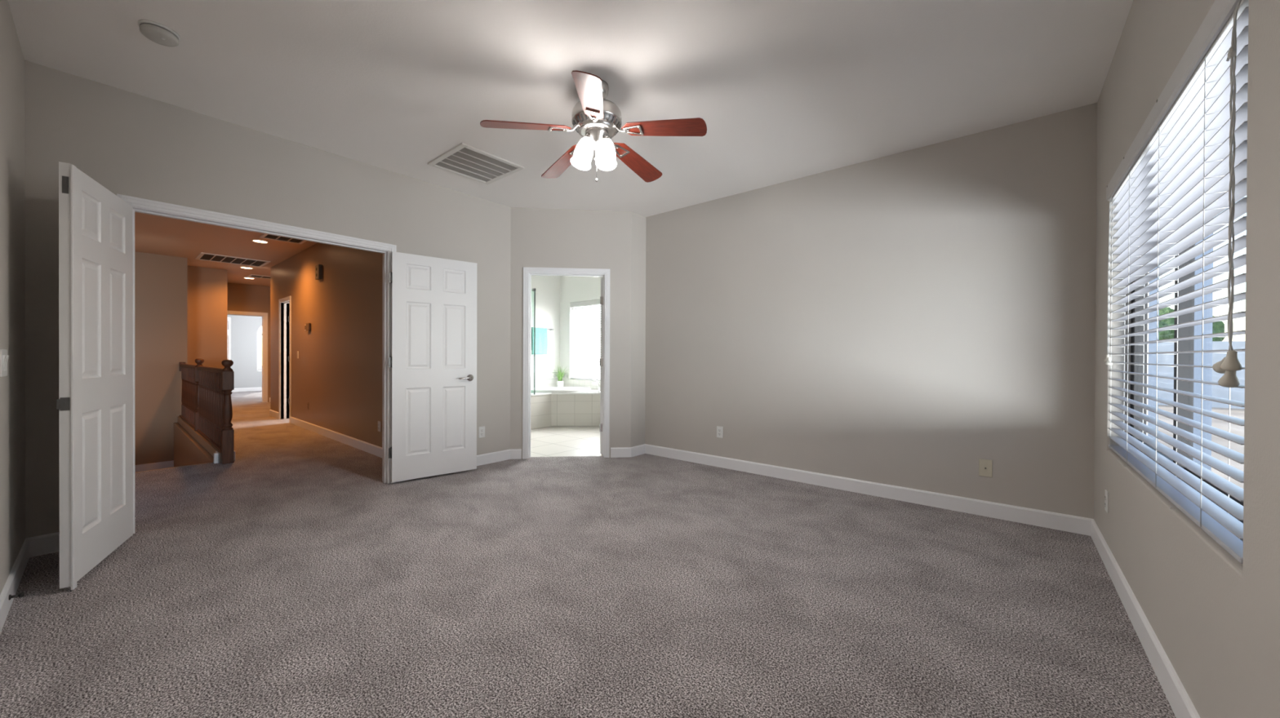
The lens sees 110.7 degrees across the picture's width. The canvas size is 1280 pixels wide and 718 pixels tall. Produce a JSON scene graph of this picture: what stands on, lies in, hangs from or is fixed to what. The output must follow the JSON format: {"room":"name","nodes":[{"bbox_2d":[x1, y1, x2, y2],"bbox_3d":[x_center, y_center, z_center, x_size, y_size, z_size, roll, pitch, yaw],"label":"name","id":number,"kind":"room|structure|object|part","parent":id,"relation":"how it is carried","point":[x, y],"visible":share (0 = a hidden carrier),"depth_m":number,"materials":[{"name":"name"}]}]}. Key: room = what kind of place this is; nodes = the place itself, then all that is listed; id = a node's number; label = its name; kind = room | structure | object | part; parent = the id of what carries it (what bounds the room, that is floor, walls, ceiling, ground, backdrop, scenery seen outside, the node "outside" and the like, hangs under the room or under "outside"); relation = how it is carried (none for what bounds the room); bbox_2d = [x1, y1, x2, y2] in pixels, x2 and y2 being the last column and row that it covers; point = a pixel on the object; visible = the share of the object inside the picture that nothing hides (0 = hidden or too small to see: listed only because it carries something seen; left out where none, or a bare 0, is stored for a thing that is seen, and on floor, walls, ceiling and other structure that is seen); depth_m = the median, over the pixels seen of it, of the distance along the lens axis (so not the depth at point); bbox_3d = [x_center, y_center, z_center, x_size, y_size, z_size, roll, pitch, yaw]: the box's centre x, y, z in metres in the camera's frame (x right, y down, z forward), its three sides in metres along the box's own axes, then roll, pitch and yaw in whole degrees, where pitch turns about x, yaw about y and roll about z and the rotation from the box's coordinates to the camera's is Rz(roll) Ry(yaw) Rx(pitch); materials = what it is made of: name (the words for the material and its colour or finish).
{"room":"empty bedroom","nodes":[
{"label":"empty bedroom","id":0,"kind":"room"},
{"bbox_2d":[0,0,25,595],"bbox_3d":[-1.709,-0.256,0.964,4.723,2.749,0.120,0,0,40],"label":"wall","id":1,"kind":"structure","parent":0,"point":[12,244],"depth_m":2.12,"materials":[{"name":"beige paint"}]},
{"bbox_2d":[0,349,8,377],"bbox_3d":[-2.755,0.020,1.919,0.165,0.118,0.012,0,0,40],"label":"light switch","id":2,"kind":"object","parent":1,"relation":"attached to","point":[4,358],"visible":1,"depth_m":1.89,"materials":[{"name":"white plastic"}]},
{"bbox_2d":[0,538,29,634],"bbox_3d":[-1.626,1.065,0.983,4.603,0.108,0.014,0,0,40],"label":"baseboard","id":3,"kind":"structure","parent":1,"relation":"attached to","point":[11,585],"depth_m":2.05,"materials":[{"name":"white paint"}]},
{"bbox_2d":[8,592,24,600],"bbox_3d":[-2.754,1.050,1.953,0.024,0.023,0.039,0,0,40],"label":"door stop","id":4,"kind":"object","parent":1,"relation":"attached to","point":[20,595],"visible":1,"depth_m":1.95,"materials":[{"name":"grey metal"}]},
{"bbox_2d":[134,422,213,473],"bbox_3d":[-5.930,0.190,4.612,6.426,3.709,1.960,0,0,40],"label":"wall","id":5,"kind":"structure","parent":0,"point":[187,451],"depth_m":6.06,"materials":[{"name":"paint"}]},
{"bbox_2d":[134,460,173,472],"bbox_3d":[-8.285,1.747,6.620,0.016,0.108,1.800,0,0,40],"label":"baseboard","id":6,"kind":"structure","parent":5,"relation":"attached to","point":[153,466],"depth_m":7.14,"materials":[{"name":"white paint"}]},
{"bbox_2d":[134,251,227,472],"bbox_3d":[-8.472,0.165,7.947,1.550,3.709,3.875,0,0,-9],"label":"wall","id":7,"kind":"structure","parent":0,"point":[181,309],"depth_m":7.25,"materials":[{"name":"paint"}]},
{"bbox_2d":[227,315,262,388],"bbox_3d":[-9.719,-0.333,10.733,7.570,2.749,5.340,0,0,40],"label":"wall","id":8,"kind":"structure","parent":0,"point":[244,329],"depth_m":13.58,"materials":[{"name":"grey paint"}]},
{"bbox_2d":[231,387,270,402],"bbox_3d":[-10.807,0.979,11.638,4.514,0.108,5.100,0,0,40],"label":"baseboard","id":9,"kind":"structure","parent":8,"relation":"attached to","point":[243,389],"depth_m":13.60,"materials":[{"name":"white paint"}]},
{"bbox_2d":[257,325,262,371],"bbox_3d":[-11.748,-0.366,14.127,0.050,1.570,0.770,0,0,40],"label":"window","id":10,"kind":"structure","parent":8,"relation":"in","point":[260,326],"depth_m":13.84,"materials":[{"name":"white plastic"}]},
{"bbox_2d":[227,282,270,402],"bbox_3d":[-8.531,-0.329,10.950,0.120,2.749,3.250,0,0,40],"label":"wall","id":11,"kind":"structure","parent":0,"point":[241,297],"depth_m":10.28,"materials":[{"name":"paint"}]},
{"bbox_2d":[227,316,231,359],"bbox_3d":[-9.697,0.027,10.262,0.035,2.010,0.780,0,0,-23],"label":"door","id":12,"kind":"structure","parent":11,"relation":"in","point":[228,318],"depth_m":10.54,"materials":[{"name":"white paint"}]},
{"bbox_2d":[227,311,267,402],"bbox_3d":[-9.197,-0.014,10.151,0.154,2.121,0.992,0,0,40],"label":"door frame","id":13,"kind":"structure","parent":11,"relation":"attached to","point":[264,315],"depth_m":10.44,"materials":[{"name":"white paint"}]},
{"bbox_2d":[24,60,511,538],"bbox_3d":[-2.490,-0.271,3.627,0.120,2.749,3.221,0,0,40],"label":"wall","id":14,"kind":"structure","parent":0,"point":[132,144],"depth_m":2.98,"materials":[{"name":"beige paint"}]},
{"bbox_2d":[57,161,133,590],"bbox_3d":[-2.921,0.088,2.403,0.052,2.026,0.765,0,0,-34],"label":"door","id":15,"kind":"structure","parent":14,"relation":"in","point":[95,402],"depth_m":2.29,"materials":[{"name":"white paint"}]},
{"bbox_3d":[-2.718,0.216,2.086,0.040,0.062,0.008,0,0,-28],"label":"strike plate","id":16,"kind":"part","parent":15,"relation":"part of","materials":[{"name":"grey metal"}]},
{"bbox_2d":[116,193,396,537],"bbox_3d":[-2.724,0.052,3.347,0.154,2.103,1.596,0,0,40],"label":"door frame","id":17,"kind":"structure","parent":14,"relation":"attached to","point":[143,206],"depth_m":3.39,"materials":[{"name":"white paint"}]},
{"bbox_2d":[26,449,510,557],"bbox_3d":[-2.403,1.050,3.639,0.014,0.108,3.107,0,0,40],"label":"baseboard","id":18,"kind":"structure","parent":14,"relation":"attached to","point":[48,544],"depth_m":2.51,"materials":[{"name":"white paint"}]},
{"bbox_2d":[388,251,476,482],"bbox_3d":[-1.894,0.077,4.086,0.762,2.010,0.145,0,0,-40],"label":"door","id":19,"kind":"structure","parent":14,"relation":"in","point":[433,360],"depth_m":4.05,"materials":[{"name":"white paint"}]},
{"bbox_3d":[-1.658,0.189,4.227,0.154,0.066,0.055,0,0,-40],"label":"handle","id":20,"kind":"part","parent":19,"relation":"part of","materials":[{"name":"silver metal"}]},
{"bbox_2d":[478,426,484,438],"bbox_3d":[-1.632,0.764,4.569,0.009,0.115,0.070,0,0,40],"label":"wall outlet","id":21,"kind":"object","parent":14,"relation":"attached to","point":[481,429],"visible":1,"depth_m":4.56,"materials":[{"name":"white plastic"}]},
{"bbox_2d":[270,242,382,447],"bbox_3d":[-4.432,-0.291,6.279,6.256,2.749,0.120,0,0,40],"label":"wall","id":22,"kind":"structure","parent":0,"point":[337,371],"depth_m":5.92,"materials":[{"name":"paint"}]},
{"bbox_2d":[278,296,291,419],"bbox_3d":[-6.009,0.020,7.588,0.746,2.103,0.154,0,0,40],"label":"door frame","id":23,"kind":"structure","parent":22,"relation":"attached to","point":[286,300],"depth_m":7.76,"materials":[{"name":"white paint"}]},
{"bbox_2d":[288,316,289,404],"bbox_3d":[-5.975,0.053,8.026,0.645,2.010,0.048,0,0,-38],"label":"door","id":24,"kind":"structure","parent":22,"relation":"in","point":[288,317],"depth_m":7.82,"materials":[{"name":"white paint"}]},
{"bbox_2d":[306,323,311,330],"bbox_3d":[-4.969,-0.470,6.628,0.150,0.110,0.028,0,0,40],"label":"thermostat","id":25,"kind":"object","parent":22,"relation":"attached to","point":[308,325],"visible":1,"depth_m":6.59,"materials":[{"name":"brown plastic"}]},
{"bbox_2d":[315,264,322,279],"bbox_3d":[-4.560,-1.222,6.276,0.170,0.200,0.047,0,0,40],"label":"door chime","id":26,"kind":"object","parent":22,"relation":"attached to","point":[318,268],"visible":1,"depth_m":6.23,"materials":[{"name":"grey plastic"}]},
{"bbox_2d":[269,409,382,457],"bbox_3d":[-4.447,1.030,6.284,6.270,0.108,0.134,0,0,40],"label":"baseboard","id":27,"kind":"structure","parent":22,"relation":"attached to","point":[371,449],"depth_m":5.80,"materials":[{"name":"white paint"}]},
{"bbox_2d":[377,421,380,431],"bbox_3d":[-2.910,0.761,4.932,0.070,0.115,0.009,0,0,40],"label":"wall outlet","id":28,"kind":"object","parent":22,"relation":"attached to","point":[379,422],"visible":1,"depth_m":4.93,"materials":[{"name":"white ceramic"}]},
{"bbox_2d":[530,275,559,373],"bbox_3d":[-2.628,-0.287,7.172,0.120,2.749,3.560,0,0,40],"label":"wall","id":29,"kind":"structure","parent":0,"point":[547,287],"depth_m":8.19,"materials":[{"name":"white paint"}]},
{"bbox_3d":[-1.839,-0.533,7.973,0.068,0.048,0.667,0,0,40],"label":"towel bar","id":30,"kind":"object","parent":29,"relation":"attached to","visible":0},
{"bbox_2d":[531,327,547,354],"bbox_3d":[-1.813,-0.309,7.969,0.044,0.478,0.346,0,0,40],"label":"towel","id":31,"kind":"object","parent":30,"relation":"hanging from","point":[541,335],"visible":0.91,"depth_m":7.96,"materials":[{"name":"teal fabric"}]},
{"bbox_2d":[8,0,1133,286],"bbox_3d":[-5.373,-1.724,7.384,18.879,0.100,6.940,0,0,40],"label":"ceiling","id":32,"kind":"structure","parent":0,"point":[783,91],"depth_m":2.55,"materials":[{"name":"paint"}]},
{"bbox_2d":[137,19,180,46],"bbox_3d":[-2.400,-1.615,2.210,0.144,0.047,0.144,0,0,40],"label":"smoke detector","id":33,"kind":"object","parent":32,"relation":"attached to","point":[157,34],"visible":1,"depth_m":2.18,"materials":[{"name":"white plastic"}]},
{"bbox_2d":[195,252,270,267],"bbox_3d":[-6.955,-1.675,7.567,0.730,0.014,0.860,0,0,40],"label":"ceiling vent","id":34,"kind":"object","parent":32,"relation":"in","point":[202,256],"visible":1,"depth_m":7.54,"materials":[{"name":"white metal"}]},
{"bbox_2d":[240,266,253,269],"bbox_3d":[-7.334,-1.683,8.245,0.192,0.007,0.192,0,0,40],"label":"recessed light","id":35,"kind":"object","parent":32,"relation":"in","point":[246,268],"visible":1,"depth_m":8.25,"materials":[{"name":"beige glass"}]},
{"bbox_2d":[247,274,270,279],"bbox_3d":[-7.769,-1.685,9.217,0.350,0.014,0.580,0,0,40],"label":"ceiling vent","id":36,"kind":"object","parent":32,"relation":"in","point":[250,275],"visible":0.56,"depth_m":9.11,"materials":[{"name":"white metal"}]},
{"bbox_2d":[251,240,268,243],"bbox_3d":[-5.419,-1.666,6.311,0.192,0.007,0.192,0,0,40],"label":"recessed light","id":37,"kind":"object","parent":32,"relation":"in","point":[255,241],"visible":1,"depth_m":6.29,"materials":[{"name":"white"}]},
{"bbox_2d":[259,233,306,244],"bbox_3d":[-4.935,-1.660,6.133,0.350,0.014,0.465,0,0,40],"label":"ceiling vent","id":38,"kind":"object","parent":32,"relation":"in","point":[264,236],"visible":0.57,"depth_m":6.15,"materials":[{"name":"white metal"}]},
{"bbox_2d":[426,142,524,184],"bbox_3d":[-1.390,-1.634,3.755,0.575,0.014,0.565,0,0,40],"label":"ceiling vent","id":39,"kind":"object","parent":32,"relation":"in","point":[464,160],"visible":1,"depth_m":3.73,"materials":[{"name":"white metal"}]},
{"bbox_2d":[480,70,706,182],"bbox_3d":[-0.244,-1.344,2.684,1.260,0.576,1.236,0,0,40],"label":"ceiling fan","id":40,"kind":"object","parent":32,"relation":"hanging from","point":[597,119],"visible":1,"depth_m":2.56,"materials":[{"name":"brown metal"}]},
{"bbox_3d":[-0.642,-1.319,2.512,0.504,0.006,0.143,-7,15,-19],"label":"blade","id":41,"kind":"part","parent":40,"relation":"part of","materials":[{"name":"brown wood"}]},
{"bbox_3d":[-0.505,-1.321,2.970,0.143,0.006,0.504,-16,3,-38],"label":"blade","id":42,"kind":"part","parent":40,"relation":"part of","materials":[{"name":"brown wood"}]},
{"bbox_3d":[-0.431,-1.357,2.583,0.204,0.061,0.079,-7,15,-19],"label":"blade arm","id":43,"kind":"part","parent":40,"relation":"part of","materials":[{"name":"silver metal"}]},
{"bbox_3d":[-0.341,-1.212,2.594,0.123,0.182,0.136,0,0,40],"label":"lamp shade","id":44,"kind":"part","parent":40,"relation":"part of","materials":[{"name":"white glass"}]},
{"bbox_3d":[-0.249,-1.316,2.239,0.143,0.006,0.504,13,7,-3],"label":"blade","id":45,"kind":"part","parent":40,"relation":"part of","materials":[{"name":"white wood"}]},
{"bbox_3d":[-0.251,-1.356,2.462,0.079,0.061,0.204,13,7,-3],"label":"blade arm","id":46,"kind":"part","parent":40,"relation":"part of","materials":[{"name":"silver metal"}]},
{"bbox_3d":[-0.196,-1.204,2.577,0.127,0.176,0.130,0,0,40],"label":"lamp shade","id":47,"kind":"part","parent":40,"relation":"part of","materials":[{"name":"white glass"}]},
{"bbox_3d":[-0.155,-1.357,2.799,0.079,0.061,0.204,-14,-15,32],"label":"blade arm","id":48,"kind":"part","parent":40,"relation":"part of","materials":[{"name":"silver metal"}]},
{"bbox_3d":[-0.081,-1.356,2.596,0.204,0.061,0.079,7,-10,17],"label":"blade arm","id":49,"kind":"part","parent":40,"relation":"part of","materials":[{"name":"silver metal"}]},
{"bbox_3d":[-0.026,-1.319,2.981,0.143,0.006,0.504,-14,-15,32],"label":"blade","id":50,"kind":"part","parent":40,"relation":"part of","materials":[{"name":"brown wood"}]},
{"bbox_3d":[0.132,-1.316,2.529,0.504,0.006,0.143,7,-10,17],"label":"blade","id":51,"kind":"part","parent":40,"relation":"part of","materials":[{"name":"brown wood"}]},
{"bbox_2d":[510,207,645,458],"bbox_3d":[-0.625,-0.269,4.983,1.608,2.749,0.319,0,0,-14],"label":"wall","id":52,"kind":"structure","parent":0,"point":[615,241],"depth_m":4.92,"materials":[{"name":"beige paint"}]},
{"bbox_2d":[522,266,609,459],"bbox_3d":[-0.814,0.056,4.945,0.946,2.098,0.154,0,0,-5],"label":"door frame","id":53,"kind":"structure","parent":52,"relation":"attached to","point":[528,272],"depth_m":4.89,"materials":[{"name":"white paint"}]},
{"bbox_2d":[510,444,644,459],"bbox_3d":[-0.662,1.052,4.909,1.529,0.108,0.173,0,0,-12],"label":"baseboard","id":54,"kind":"structure","parent":52,"relation":"attached to","point":[622,452],"depth_m":4.93,"materials":[{"name":"white paint"}]},
{"bbox_2d":[599,278,603,453],"bbox_3d":[-0.434,0.087,5.446,0.045,2.010,0.810,0,0,1],"label":"door","id":55,"kind":"structure","parent":52,"relation":"in","point":[601,360],"depth_m":5.05,"materials":[{"name":"white paint"}]},
{"bbox_2d":[560,275,603,381],"bbox_3d":[-0.258,-0.278,7.440,3.425,2.749,0.120,0,0,40],"label":"wall","id":56,"kind":"structure","parent":0,"point":[572,289],"depth_m":8.25,"materials":[{"name":"white paint"}]},
{"bbox_2d":[572,307,597,380],"bbox_3d":[-0.669,-0.317,7.814,1.515,1.420,0.040,0,0,40],"label":"window","id":57,"kind":"structure","parent":56,"relation":"in","point":[572,308],"depth_m":8.27,"materials":[{"name":"white plastic"}]},
{"bbox_2d":[569,299,600,380],"bbox_3d":[-0.706,-0.323,7.768,1.503,1.412,0.060,0,0,40],"label":"window blind","id":58,"kind":"object","parent":57,"relation":"attached to","point":[593,360],"visible":0.58,"depth_m":7.99,"materials":[{"name":"white plastic"}]},
{"bbox_3d":[-0.704,0.374,7.778,1.495,0.014,0.044,0,0,40],"label":"rail","id":59,"kind":"part","parent":58,"relation":"part of","materials":[{"name":"grey plastic"}]},
{"bbox_2d":[0,391,1175,717],"bbox_3d":[-5.308,1.135,7.332,18.679,0.120,6.700,0,0,40],"label":"floor","id":60,"kind":"structure","parent":0,"point":[285,579],"depth_m":2.02,"materials":[{"name":"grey carpet"}]},
{"bbox_2d":[177,358,235,464],"bbox_3d":[-5.964,0.540,5.975,4.396,1.078,0.163,0,0,40],"label":"stair railing","id":61,"kind":"object","parent":60,"relation":"on","point":[206,410],"visible":1,"depth_m":5.24,"materials":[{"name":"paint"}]},
{"bbox_3d":[-5.985,0.539,6.009,0.092,1.078,0.092,0,0,40],"label":"newel post","id":62,"kind":"part","parent":61,"relation":"part of","materials":[{"name":"brown wood"}]},
{"bbox_3d":[-5.993,0.970,6.016,4.305,0.020,0.068,0,0,40],"label":"shoe rail","id":63,"kind":"part","parent":61,"relation":"part of","materials":[{"name":"brown wood"}]},
{"bbox_3d":[-5.987,0.127,6.011,4.310,0.052,0.066,0,0,40],"label":"handrail","id":64,"kind":"part","parent":61,"relation":"part of","materials":[{"name":"brown wood"}]},
{"bbox_3d":[-5.982,1.026,5.990,4.255,0.104,0.163,0,0,40],"label":"curb trim","id":65,"kind":"part","parent":61,"relation":"part of","materials":[{"name":"white paint"}]},
{"bbox_3d":[-4.300,0.553,4.610,0.092,1.078,0.092,0,0,40],"label":"newel post","id":66,"kind":"part","parent":61,"relation":"part of","materials":[{"name":"brown wood"}]},
{"bbox_2d":[530,389,599,429],"bbox_3d":[-1.267,0.823,7.274,1.829,0.540,1.403,0,0,40],"label":"tub surround","id":67,"kind":"object","parent":60,"relation":"on","point":[547,409],"visible":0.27,"depth_m":7.10,"materials":[{"name":"white tile"}]},
{"bbox_2d":[532,288,535,395],"bbox_3d":[-1.987,-0.257,7.043,1.022,1.615,0.024,0,0,40],"label":"glass","id":68,"kind":"object","parent":67,"relation":"on","point":[533,289],"visible":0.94,"depth_m":6.72,"materials":[{"name":"grey"}]},
{"bbox_2d":[530,386,590,392],"bbox_3d":[-1.395,0.529,7.436,1.120,0.042,0.720,0,0,-5],"label":"bathtub","id":69,"kind":"object","parent":67,"relation":"on","point":[541,389],"visible":0.77,"depth_m":7.46,"materials":[{"name":"white ceramic"}]},
{"bbox_2d":[551,365,569,386],"bbox_3d":[-1.456,0.325,8.057,0.500,0.446,0.403,0,0,40],"label":"potted plant","id":70,"kind":"object","parent":67,"relation":"on","point":[559,384],"visible":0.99,"depth_m":8.07,"materials":[{"name":"green plant"}]},
{"bbox_3d":[-1.464,0.483,8.104,0.099,0.130,0.099,0,0,-25],"label":"pot","id":71,"kind":"part","parent":70,"relation":"part of","materials":[{"name":"white ceramic"}]},
{"bbox_2d":[530,372,600,390],"bbox_3d":[-1.034,0.413,7.130,2.395,0.282,1.350,0,0,40],"label":"tile border","id":72,"kind":"structure","parent":67,"relation":"on","point":[542,380],"depth_m":8.10,"materials":[{"name":"white tile"}]},
{"bbox_2d":[591,380,599,392],"bbox_3d":[-0.662,0.459,7.208,0.250,0.192,0.054,0,0,8],"label":"tub faucet","id":73,"kind":"object","parent":67,"relation":"on","point":[597,382],"visible":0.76,"depth_m":7.20,"materials":[{"name":"silver metal"}]},
{"bbox_2d":[644,102,1097,519],"bbox_3d":[1.571,-0.255,3.973,3.819,2.749,0.120,0,0,40],"label":"wall","id":74,"kind":"structure","parent":0,"point":[912,318],"depth_m":3.49,"materials":[{"name":"beige paint"}]},
{"bbox_2d":[716,426,723,438],"bbox_3d":[0.815,0.756,4.519,0.070,0.115,0.009,0,0,40],"label":"wall outlet","id":75,"kind":"object","parent":74,"relation":"attached to","point":[719,429],"visible":1,"depth_m":4.51,"materials":[{"name":"white plastic"}]},
{"bbox_2d":[644,444,1093,536],"bbox_3d":[1.465,1.065,3.975,3.669,0.108,0.014,0,0,40],"label":"baseboard","id":76,"kind":"structure","parent":74,"relation":"attached to","point":[1064,522],"depth_m":3.48,"materials":[{"name":"white paint"}]},
{"bbox_2d":[978,458,992,477],"bbox_3d":[2.460,0.783,3.149,0.076,0.122,0.014,0,0,40],"label":"cable plate","id":77,"kind":"object","parent":74,"relation":"attached to","point":[985,466],"visible":1,"depth_m":3.15,"materials":[{"name":"beige plastic"}]},
{"bbox_2d":[1093,0,1279,717],"bbox_3d":[1.536,-0.243,1.058,0.150,2.749,4.411,0,0,40],"label":"wall","id":78,"kind":"structure","parent":0,"point":[1215,617],"depth_m":1.23,"materials":[{"name":"beige paint"}]},
{"bbox_2d":[1104,489,1108,513],"bbox_3d":[2.567,0.788,2.434,0.009,0.115,0.070,0,0,40],"label":"wall outlet","id":79,"kind":"object","parent":78,"relation":"attached to","point":[1106,497],"visible":1,"depth_m":2.42,"materials":[{"name":"white plastic"}]},
{"bbox_2d":[1090,519,1199,717],"bbox_3d":[1.505,1.077,1.163,0.014,0.108,4.291,0,0,40],"label":"baseboard","id":80,"kind":"structure","parent":78,"relation":"attached to","point":[1180,702],"depth_m":1.68,"materials":[{"name":"white paint"}]},
{"bbox_2d":[1129,230,1243,524],"bbox_3d":[2.102,-0.222,1.682,0.055,1.463,1.817,0,0,40],"label":"window","id":81,"kind":"structure","parent":78,"relation":"in","point":[1186,372],"depth_m":1.75,"materials":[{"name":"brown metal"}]},
{"bbox_3d":[2.391,-0.223,2.050,0.024,1.393,0.810,0,0,40],"label":"sash","id":82,"kind":"part","parent":81,"relation":"part of","materials":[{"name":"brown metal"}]},
{"bbox_2d":[1103,0,1248,564],"bbox_3d":[2.026,-0.225,1.744,0.077,1.458,1.809,0,0,40],"label":"window blind","id":83,"kind":"object","parent":81,"relation":"attached to","point":[1186,165],"visible":0.94,"depth_m":1.40,"materials":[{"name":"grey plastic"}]},
{"bbox_3d":[2.558,-0.445,2.413,0.003,0.850,0.015,0,0,30],"label":"tilt cord","id":84,"kind":"part","parent":83,"relation":"part of","materials":[{"name":"white fabric"}]},
{"bbox_3d":[2.538,-0.437,2.390,0.004,0.865,0.013,0,0,28],"label":"tilt cord","id":85,"kind":"part","parent":83,"relation":"part of","materials":[{"name":"white fabric"}]},
{"bbox_3d":[2.562,-0.185,2.370,0.051,1.358,0.002,0,0,40],"label":"ladder cord","id":86,"kind":"part","parent":83,"relation":"part of","materials":[{"name":"white fabric"}]},
{"bbox_3d":[2.287,-0.184,2.039,0.051,1.358,0.002,0,0,40],"label":"ladder cord","id":87,"kind":"part","parent":83,"relation":"part of","materials":[{"name":"white fabric"}]},
{"bbox_3d":[1.955,-0.184,1.639,0.051,1.358,0.002,0,0,40],"label":"ladder cord","id":88,"kind":"part","parent":83,"relation":"part of","materials":[{"name":"white fabric"}]},
{"bbox_3d":[2.033,0.486,1.739,0.046,0.014,1.801,0,0,40],"label":"rail","id":89,"kind":"part","parent":83,"relation":"part of","materials":[{"name":"grey plastic"}]},
{"bbox_3d":[1.635,-0.184,1.254,0.051,1.358,0.002,0,0,40],"label":"ladder cord","id":90,"kind":"part","parent":83,"relation":"part of","materials":[{"name":"white fabric"}]},
{"bbox_3d":[1.448,-0.439,1.080,0.010,0.840,0.019,0,0,40],"label":"pull cord","id":91,"kind":"part","parent":83,"relation":"part of","materials":[{"name":"grey plastic"}]},
{"bbox_3d":[1.448,-0.429,1.081,0.010,0.861,0.033,0,0,40],"label":"pull cord","id":92,"kind":"part","parent":83,"relation":"part of","materials":[{"name":"grey plastic"}]},
{"bbox_3d":[1.444,-0.418,1.075,0.010,0.883,0.031,0,0,40],"label":"pull cord","id":93,"kind":"part","parent":83,"relation":"part of","materials":[{"name":"grey plastic"}]},
{"bbox_3d":[1.879,-0.222,1.392,0.022,1.393,1.017,0,0,40],"label":"sash","id":94,"kind":"part","parent":81,"relation":"part of","materials":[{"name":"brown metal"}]},
{"label":"outside","id":95,"kind":"structure","parent":0,"visible":0},
{"bbox_2d":[257,364,1244,489],"bbox_3d":[9.575,1.469,11.547,140.000,0.200,110.000,0,0,40],"label":"ground","id":96,"kind":"structure","parent":95,"point":[1238,430],"depth_m":8.52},
{"bbox_2d":[1147,257,1159,441],"bbox_3d":[5.357,-0.218,4.650,0.170,3.200,0.170,0,0,40],"label":"patio post","id":97,"kind":"object","parent":96,"relation":"on","point":[1152,336],"visible":0.02,"depth_m":4.60,"materials":[{"name":"grey paint"}]},
{"bbox_2d":[1158,320,1174,342],"bbox_3d":[19.258,-0.234,17.205,3.182,3.269,2.920,0,0,-5],"label":"tree","id":98,"kind":"object","parent":96,"relation":"on","point":[1165,335],"visible":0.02,"depth_m":15.90,"materials":[{"name":"green plant"}]},
{"bbox_2d":[1159,306,1226,341],"bbox_3d":[23.316,-0.473,20.000,3.918,3.754,3.949,0,0,40],"label":"tree","id":99,"kind":"object","parent":96,"relation":"on","point":[1218,326],"visible":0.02,"depth_m":18.19,"materials":[{"name":"green plant"}]},
{"bbox_2d":[1158,341,1244,408],"bbox_3d":[22.070,0.463,7.801,36.000,1.950,0.340,0,0,40],"label":"wall","id":100,"kind":"structure","parent":96,"relation":"on","point":[1237,394],"depth_m":12.48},
{"bbox_2d":[1192,217,1213,471],"bbox_3d":[5.619,-0.216,4.433,0.184,3.200,0.184,0,0,40],"label":"patio post","id":101,"kind":"object","parent":96,"relation":"on","point":[1207,313],"visible":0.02,"depth_m":4.38,"materials":[{"name":"grey paint"}]}
]}

